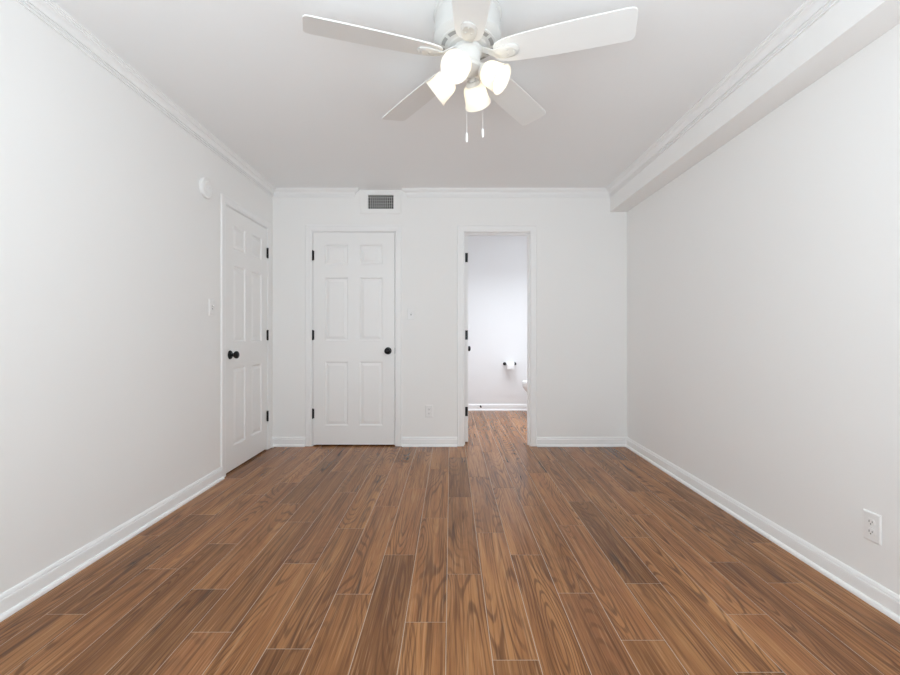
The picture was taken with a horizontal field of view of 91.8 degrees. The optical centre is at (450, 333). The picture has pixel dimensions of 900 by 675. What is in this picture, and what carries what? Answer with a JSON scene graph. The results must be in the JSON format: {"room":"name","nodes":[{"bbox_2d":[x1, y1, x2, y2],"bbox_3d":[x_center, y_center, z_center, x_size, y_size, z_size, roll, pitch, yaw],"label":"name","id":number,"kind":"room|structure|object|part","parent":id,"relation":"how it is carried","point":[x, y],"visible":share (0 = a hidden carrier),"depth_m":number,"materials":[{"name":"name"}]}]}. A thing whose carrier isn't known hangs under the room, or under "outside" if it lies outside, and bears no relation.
{"room":"empty bedroom","nodes":[
{"label":"empty bedroom","id":0,"kind":"room"},
{"bbox_2d":[0,0,272,593],"bbox_3d":[-1.755,-0.153,1.315,0.120,2.440,5.670,0,0,0],"label":"wall","id":1,"kind":"structure","parent":0,"point":[110,241],"depth_m":2.05,"materials":[{"name":"white paint"}]},
{"bbox_2d":[0,467,224,621],"bbox_3d":[-1.681,1.023,0.906,0.028,0.088,4.613,0,0,0],"label":"baseboard","id":2,"kind":"structure","parent":1,"relation":"attached to","point":[22,594],"depth_m":2.05,"materials":[{"name":"white wood"}]},
{"bbox_2d":[16,0,358,197],"bbox_3d":[-1.282,-1.336,1.390,0.826,0.074,5.580,0,0,0],"label":"crown molding","id":3,"kind":"structure","parent":1,"relation":"attached to","point":[49,12],"depth_m":2.41,"materials":[{"name":"white wood"}]},
{"bbox_2d":[199,177,213,198],"bbox_3d":[-1.678,-1.005,3.000,0.034,0.145,0.145,0,0,0],"label":"smoke detector","id":4,"kind":"object","parent":1,"relation":"attached to","point":[206,189],"visible":1,"depth_m":2.97,"materials":[{"name":"white plastic"}]},
{"bbox_2d":[209,299,214,315],"bbox_3d":[-1.686,-0.188,3.090,0.018,0.116,0.072,0,0,0],"label":"light switch","id":5,"kind":"object","parent":1,"relation":"attached to","point":[211,301],"visible":1,"depth_m":3.08,"materials":[{"name":"white plastic"}]},
{"bbox_2d":[221,193,270,476],"bbox_3d":[-1.750,0.013,3.654,0.130,2.107,0.881,0,0,0],"label":"door frame","id":6,"kind":"structure","parent":1,"relation":"in","point":[225,201],"depth_m":3.27,"materials":[{"name":"white wood"}]},
{"bbox_2d":[226,206,268,472],"bbox_3d":[-1.712,0.043,3.657,0.167,2.021,0.747,0,0,0],"label":"door","id":7,"kind":"structure","parent":6,"relation":"attached to","point":[247,252],"depth_m":3.62,"materials":[{"name":"white paint"}]},
{"bbox_3d":[-1.662,0.160,3.347,0.066,0.068,0.068,0,0,0],"label":"knob","id":8,"kind":"part","parent":7,"relation":"part of","materials":[{"name":"black metal"}]},
{"bbox_2d":[53,0,805,235],"bbox_3d":[-0.398,-1.413,2.345,4.395,0.080,7.730,0,0,0],"label":"ceiling","id":9,"kind":"structure","parent":0,"point":[301,109],"depth_m":2.36,"materials":[{"name":"white paint"}]},
{"bbox_2d":[302,0,637,141],"bbox_3d":[0.072,-1.084,1.823,1.308,0.578,1.247,0,0,0],"label":"ceiling fan","id":10,"kind":"object","parent":9,"relation":"hanging from","point":[467,32],"visible":1,"depth_m":1.78,"materials":[{"name":"white wood"}]},
{"bbox_3d":[-0.303,-1.185,1.748,0.553,0.036,0.146,0,0,-18],"label":"fan blade","id":11,"kind":"part","parent":10,"relation":"part of","materials":[{"name":"white wood"}]},
{"bbox_3d":[-0.160,-1.185,2.189,0.146,0.036,0.553,0,0,-36],"label":"fan blade","id":12,"kind":"part","parent":10,"relation":"part of","materials":[{"name":"white wood"}]},
{"bbox_3d":[-0.044,-1.075,1.920,0.131,0.133,0.125,0,0,0],"label":"lamp shade","id":13,"kind":"part","parent":10,"relation":"part of","materials":[{"name":"white glass"}]},
{"bbox_3d":[0.022,-1.075,1.754,0.125,0.133,0.131,0,0,0],"label":"lamp shade","id":14,"kind":"part","parent":10,"relation":"part of","materials":[{"name":"white glass"}]},
{"bbox_3d":[0.029,-1.085,1.766,0.055,0.065,0.071,0,0,0],"label":"light bulb","id":15,"kind":"part","parent":10,"relation":"part of","materials":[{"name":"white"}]},
{"bbox_3d":[0.072,-1.185,1.476,0.146,0.036,0.553,0,0,0],"label":"fan blade","id":16,"kind":"part","parent":10,"relation":"part of","materials":[{"name":"white"}]},
{"bbox_3d":[0.122,-1.075,1.986,0.125,0.133,0.131,0,0,0],"label":"lamp shade","id":17,"kind":"part","parent":10,"relation":"part of","materials":[{"name":"white glass"}]},
{"bbox_3d":[0.188,-1.075,1.820,0.131,0.133,0.125,0,0,0],"label":"lamp shade","id":18,"kind":"part","parent":10,"relation":"part of","materials":[{"name":"white glass"}]},
{"bbox_3d":[0.176,-1.085,1.827,0.071,0.065,0.055,0,0,0],"label":"light bulb","id":19,"kind":"part","parent":10,"relation":"part of","materials":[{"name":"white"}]},
{"bbox_3d":[0.304,-1.185,2.189,0.146,0.036,0.553,0,0,36],"label":"fan blade","id":20,"kind":"part","parent":10,"relation":"part of","materials":[{"name":"white wood"}]},
{"bbox_3d":[0.447,-1.185,1.748,0.553,0.036,0.146,0,0,18],"label":"fan blade","id":21,"kind":"part","parent":10,"relation":"part of","materials":[{"name":"white wood"}]},
{"bbox_2d":[0,411,899,674],"bbox_3d":[-0.018,1.097,2.335,3.635,0.060,7.710,0,0,0],"label":"floor","id":22,"kind":"structure","parent":0,"point":[496,553],"depth_m":1.84,"materials":[{"name":"brown wood"}]},
{"bbox_2d":[522,380,526,391],"bbox_3d":[1.278,0.682,5.630,0.713,0.770,0.450,0,0,0],"label":"toilet","id":23,"kind":"object","parent":22,"relation":"on","point":[524,382],"visible":0.12,"depth_m":5.58,"materials":[{"name":"white ceramic"}]},
{"bbox_2d":[273,190,626,436],"bbox_3d":[-0.068,-0.153,4.210,3.495,2.440,0.120,0,0,0],"label":"wall","id":24,"kind":"structure","parent":0,"point":[582,244],"depth_m":4.15,"materials":[{"name":"white paint"}]},
{"bbox_2d":[271,437,304,447],"bbox_3d":[-1.538,1.023,4.122,0.314,0.088,0.056,0,0,0],"label":"baseboard","id":25,"kind":"structure","parent":24,"relation":"attached to","point":[275,441],"depth_m":4.14,"materials":[{"name":"white wood"}]},
{"bbox_2d":[312,232,394,444],"bbox_3d":[-0.924,0.043,4.168,0.786,2.021,0.167,0,0,0],"label":"door","id":26,"kind":"structure","parent":24,"relation":"in","point":[353,332],"depth_m":4.15,"materials":[{"name":"white paint"}]},
{"bbox_3d":[-0.596,0.160,4.117,0.068,0.068,0.066,0,0,0],"label":"knob","id":27,"kind":"part","parent":26,"relation":"part of","materials":[{"name":"black metal"}]},
{"bbox_2d":[305,225,401,445],"bbox_3d":[-0.921,0.013,4.205,0.919,2.107,0.130,0,0,0],"label":"door frame","id":28,"kind":"structure","parent":24,"relation":"in","point":[309,229],"depth_m":4.14,"materials":[{"name":"white wood"}]},
{"bbox_2d":[360,190,400,213],"bbox_3d":[-0.666,-1.253,4.200,0.392,0.224,0.123,0,0,0],"label":"air vent","id":29,"kind":"object","parent":24,"relation":"in","point":[371,201],"visible":1,"depth_m":4.14,"materials":[{"name":"white metal"}]},
{"bbox_2d":[368,195,392,208],"bbox_3d":[-0.664,-1.255,4.152,0.240,0.132,0.021,0,0,0],"label":"grille","id":30,"kind":"object","parent":29,"relation":"attached to","point":[370,197],"depth_m":4.14,"materials":[{"name":"silver metal"}]},
{"bbox_2d":[407,308,414,319],"bbox_3d":[-0.377,-0.191,4.141,0.072,0.116,0.018,0,0,0],"label":"light switch","id":31,"kind":"object","parent":24,"relation":"attached to","point":[410,311],"visible":1,"depth_m":4.14,"materials":[{"name":"white plastic"}]},
{"bbox_2d":[425,405,432,416],"bbox_3d":[-0.205,0.734,4.146,0.072,0.116,0.008,0,0,0],"label":"wall outlet","id":32,"kind":"object","parent":24,"relation":"attached to","point":[428,408],"visible":1,"depth_m":4.14,"materials":[{"name":"white plastic"}]},
{"bbox_2d":[402,437,456,446],"bbox_3d":[-0.200,1.023,4.136,0.524,0.088,0.028,0,0,0],"label":"baseboard","id":33,"kind":"structure","parent":24,"relation":"attached to","point":[406,441],"depth_m":4.14,"materials":[{"name":"white wood"}]},
{"bbox_2d":[457,225,536,445],"bbox_3d":[0.440,0.015,4.210,0.760,2.103,0.141,0,0,0],"label":"door frame","id":34,"kind":"structure","parent":24,"relation":"in","point":[530,231],"depth_m":4.14,"materials":[{"name":"white wood"}]},
{"bbox_2d":[465,235,470,441],"bbox_3d":[0.144,0.042,4.557,0.167,2.023,0.614,0,0,-2],"label":"door","id":35,"kind":"structure","parent":34,"relation":"attached to","point":[467,348],"depth_m":4.26,"materials":[{"name":"white paint"}]},
{"bbox_2d":[402,0,839,197],"bbox_3d":[0.528,-1.336,1.390,1.979,0.074,5.580,0,0,0],"label":"crown molding","id":36,"kind":"structure","parent":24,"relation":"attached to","point":[809,12],"depth_m":2.71,"materials":[{"name":"white wood"}]},
{"bbox_2d":[468,236,526,403],"bbox_3d":[-0.398,-0.153,6.150,4.395,2.440,0.120,0,0,0],"label":"wall","id":37,"kind":"structure","parent":0,"point":[497,265],"depth_m":6.09,"materials":[{"name":"white paint"}]},
{"bbox_2d":[468,404,526,410],"bbox_3d":[0.640,1.023,5.180,2.000,0.088,1.820,0,0,0],"label":"baseboard","id":38,"kind":"structure","parent":37,"relation":"attached to","point":[471,407],"depth_m":6.08,"materials":[{"name":"white wood"}]},
{"bbox_2d":[627,23,899,595],"bbox_3d":[1.740,-0.153,1.375,0.120,2.440,5.790,0,0,0],"label":"wall","id":39,"kind":"structure","parent":0,"point":[763,278],"depth_m":2.16,"materials":[{"name":"white paint"}]},
{"bbox_2d":[537,437,899,623],"bbox_3d":[1.249,1.023,1.375,0.862,0.088,5.550,0,0,0],"label":"baseboard","id":40,"kind":"structure","parent":39,"relation":"attached to","point":[873,593],"depth_m":2.27,"materials":[{"name":"white wood"}]},
{"bbox_2d":[610,0,899,211],"bbox_3d":[1.599,-1.268,1.375,0.162,0.210,5.550,0,0,0],"label":"beam","id":41,"kind":"structure","parent":39,"relation":"attached to","point":[849,26],"depth_m":2.08,"materials":[{"name":"white paint"}]},
{"bbox_2d":[863,509,881,545],"bbox_3d":[1.676,0.768,1.736,0.008,0.116,0.072,0,0,0],"label":"wall outlet","id":42,"kind":"object","parent":39,"relation":"attached to","point":[872,522],"visible":1,"depth_m":1.73,"materials":[{"name":"white plastic"}]},
{"bbox_2d":[867,527,874,535],"bbox_3d":[1.673,0.787,1.736,0.003,0.027,0.034,0,0,0],"label":"receptacle","id":43,"kind":"object","parent":42,"relation":"attached to","point":[870,530],"depth_m":1.74,"materials":[{"name":"grey plastic"}]},
{"bbox_2d":[867,517,874,526],"bbox_3d":[1.673,0.749,1.736,0.003,0.027,0.034,0,0,0],"label":"receptacle","id":44,"kind":"object","parent":42,"relation":"attached to","point":[870,520],"depth_m":1.74,"materials":[{"name":"grey plastic"}]},
{"bbox_3d":[0.822,0.415,6.050,0.184,0.044,0.080,0,0,0],"label":"toilet paper holder","id":45,"kind":"object","parent":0,"visible":0},
{"bbox_2d":[506,362,513,368],"bbox_3d":[0.822,0.431,6.025,0.104,0.094,0.090,0,0,0],"label":"toilet paper roll","id":46,"kind":"object","parent":45,"relation":"hanging from","point":[509,365],"visible":1,"depth_m":5.98,"materials":[{"name":"white paper"}]}
]}

